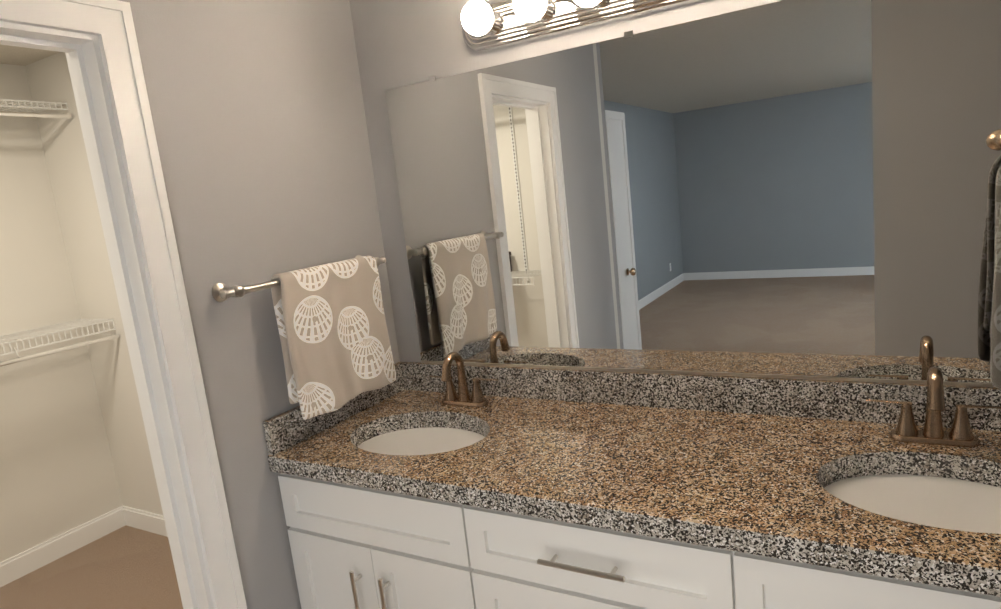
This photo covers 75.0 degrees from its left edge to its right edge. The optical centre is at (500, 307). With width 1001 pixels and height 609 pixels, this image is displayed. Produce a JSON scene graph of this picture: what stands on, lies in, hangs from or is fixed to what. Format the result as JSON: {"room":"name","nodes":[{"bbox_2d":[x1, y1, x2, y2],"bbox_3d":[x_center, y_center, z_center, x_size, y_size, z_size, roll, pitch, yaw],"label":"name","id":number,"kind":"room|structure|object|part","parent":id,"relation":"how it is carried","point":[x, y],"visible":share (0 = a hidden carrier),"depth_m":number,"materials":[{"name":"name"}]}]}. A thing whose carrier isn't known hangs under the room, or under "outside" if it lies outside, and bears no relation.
{"room":"bathroom","nodes":[
{"label":"bathroom","id":0,"kind":"room"},
{"bbox_2d":[0,44,58,65],"bbox_3d":[-1.667,-0.462,-1.706,6.340,0.100,8.200,-1,11,30],"label":"ceiling","id":1,"kind":"structure","parent":0,"point":[16,55],"depth_m":3.03,"materials":[{"name":"paint"}]},
{"bbox_2d":[0,64,122,562],"bbox_3d":[-2.810,0.234,2.498,0.120,2.440,2.240,-1,11,30],"label":"wall","id":2,"kind":"structure","parent":0,"point":[57,474],"depth_m":3.25,"materials":[{"name":"paint"}]},
{"bbox_2d":[0,99,119,366],"bbox_3d":[-2.070,-0.130,1.982,1.682,1.267,2.239,-1,11,30],"label":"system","id":3,"kind":"object","parent":2,"relation":"attached to","point":[64,327],"visible":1,"depth_m":3.04,"materials":[{"name":"white metal"}]},
{"bbox_2d":[0,506,125,586],"bbox_3d":[-2.626,1.375,2.662,0.013,0.110,2.240,-1,11,30],"label":"baseboard","id":4,"kind":"structure","parent":2,"relation":"attached to","point":[20,565],"depth_m":3.31,"materials":[{"name":"white paint"}]},
{"bbox_2d":[0,525,182,608],"bbox_3d":[-1.391,2.026,-1.275,6.340,0.100,8.200,-1,11,30],"label":"floor","id":5,"kind":"structure","parent":0,"point":[126,567],"depth_m":3.07,"materials":[{"name":"carpet"}]},
{"bbox_2d":[269,464,1000,608],"bbox_3d":[0.395,0.825,1.711,1.998,0.852,0.656,-1,11,30],"label":"bathroom vanity","id":6,"kind":"object","parent":5,"relation":"on","point":[355,544],"depth_m":1.50,"materials":[{"name":"white paint"}]},
{"bbox_2d":[271,388,1000,583],"bbox_3d":[0.361,0.377,1.650,2.008,0.054,0.613,-1,11,30],"label":"countertop","id":7,"kind":"structure","parent":6,"relation":"on","point":[745,477],"depth_m":1.52,"materials":[{"name":"brown stone"}]},
{"bbox_2d":[343,416,494,463],"bbox_3d":[-0.228,0.486,1.951,0.522,0.158,0.400,-1,11,30],"label":"sink","id":8,"kind":"object","parent":7,"relation":"in","point":[425,439],"depth_m":2.01,"materials":[{"name":"white ceramic"}]},
{"bbox_2d":[427,352,498,411],"bbox_3d":[-0.145,0.233,2.097,0.268,0.183,0.132,-1,11,30],"label":"faucet","id":9,"kind":"object","parent":7,"relation":"on","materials":[{"name":"brown metal"}]},
{"bbox_2d":[396,362,1000,431],"bbox_3d":[0.498,0.242,1.888,2.008,0.100,0.020,-1,11,30],"label":"backsplash","id":10,"kind":"structure","parent":7,"relation":"on","point":[832,400],"depth_m":1.83,"materials":[{"name":"stone"}]},
{"bbox_2d":[811,456,1000,535],"bbox_3d":[0.885,0.474,1.308,0.522,0.158,0.400,-1,11,30],"label":"sink","id":11,"kind":"object","parent":7,"relation":"in","point":[937,497],"depth_m":1.37,"materials":[{"name":"white ceramic"}]},
{"bbox_2d":[863,367,1000,455],"bbox_3d":[0.966,0.222,1.451,0.268,0.183,0.132,-1,11,30],"label":"faucet","id":12,"kind":"object","parent":7,"relation":"on","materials":[{"name":"brown metal"}]},
{"bbox_2d":[25,52,162,514],"bbox_3d":[-1.323,-0.013,2.969,2.220,2.440,0.120,-1,11,30],"label":"wall","id":13,"kind":"structure","parent":0,"point":[62,139],"depth_m":3.29,"materials":[{"name":"paint"}]},
{"bbox_2d":[122,506,167,536],"bbox_3d":[-1.224,1.142,3.107,1.967,0.110,0.013,-1,11,30],"label":"baseboard","id":14,"kind":"structure","parent":13,"relation":"attached to","point":[145,520],"depth_m":3.50,"materials":[{"name":"white paint"}]},
{"bbox_2d":[119,0,399,608],"bbox_3d":[-0.634,0.078,2.004,0.060,2.440,0.875,-1,11,30],"label":"wall","id":15,"kind":"structure","parent":0,"point":[259,120],"depth_m":1.84,"materials":[{"name":"grey paint"}]},
{"bbox_2d":[212,255,395,419],"bbox_3d":[-0.543,0.091,1.981,0.117,0.434,0.650,-1,11,30],"label":"towel bar","id":16,"kind":"object","parent":15,"relation":"attached to","point":[334,337],"visible":1,"depth_m":1.95,"materials":[{"name":"beige fabric"}]},
{"bbox_3d":[-0.577,-0.096,1.956,0.086,0.052,0.650,-1,11,30],"label":"rod","id":17,"kind":"part","parent":16,"relation":"part of","materials":[{"name":"silver metal"}]},
{"bbox_2d":[270,255,395,419],"bbox_3d":[-0.501,0.081,2.019,0.084,0.435,0.425,-1,11,30],"label":"towel","id":18,"kind":"object","parent":16,"relation":"hanging from","point":[331,322],"depth_m":1.95,"materials":[{"name":"fabric"}]},
{"bbox_2d":[263,364,402,455],"bbox_3d":[-0.515,0.314,2.122,0.020,0.100,0.609,-1,11,30],"label":"backsplash","id":19,"kind":"structure","parent":15,"relation":"attached to","point":[285,429],"depth_m":1.99,"materials":[{"name":"stone"}]},
{"bbox_2d":[461,0,702,53],"bbox_3d":[0.304,-0.819,1.655,1.061,0.131,0.177,-1,11,30],"label":"sconce","id":20,"kind":"object","parent":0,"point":[486,27],"visible":1,"depth_m":1.79,"materials":[{"name":"silver metal"}]},
{"bbox_2d":[349,0,1000,387],"bbox_3d":[1.414,-0.039,1.370,4.120,2.440,0.130,-1,11,30],"label":"wall","id":21,"kind":"structure","parent":0,"point":[794,189],"depth_m":1.74,"materials":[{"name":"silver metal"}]},
{"bbox_2d":[990,132,1000,388],"bbox_3d":[1.379,-0.105,1.224,0.745,0.559,0.140,-1,11,30],"label":"towel","id":22,"kind":"object","parent":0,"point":[995,352],"visible":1,"depth_m":1.39,"materials":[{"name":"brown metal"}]},
{"bbox_3d":[1.363,-0.356,1.195,0.739,0.052,0.103,-1,11,30],"label":"rod","id":23,"kind":"part","parent":22,"relation":"part of","materials":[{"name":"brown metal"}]},
{"bbox_3d":[-1.114,-0.762,1.195,0.060,0.415,0.630,-1,11,30],"label":"wall","id":24,"kind":"structure","parent":0,"visible":0},
{"bbox_2d":[0,0,246,608],"bbox_3d":[-1.012,0.397,1.411,0.162,2.099,0.778,-1,11,30],"label":"door frame","id":25,"kind":"structure","parent":24,"relation":"attached to","point":[95,41],"depth_m":1.59,"materials":[{"name":"white paint"}]}
]}

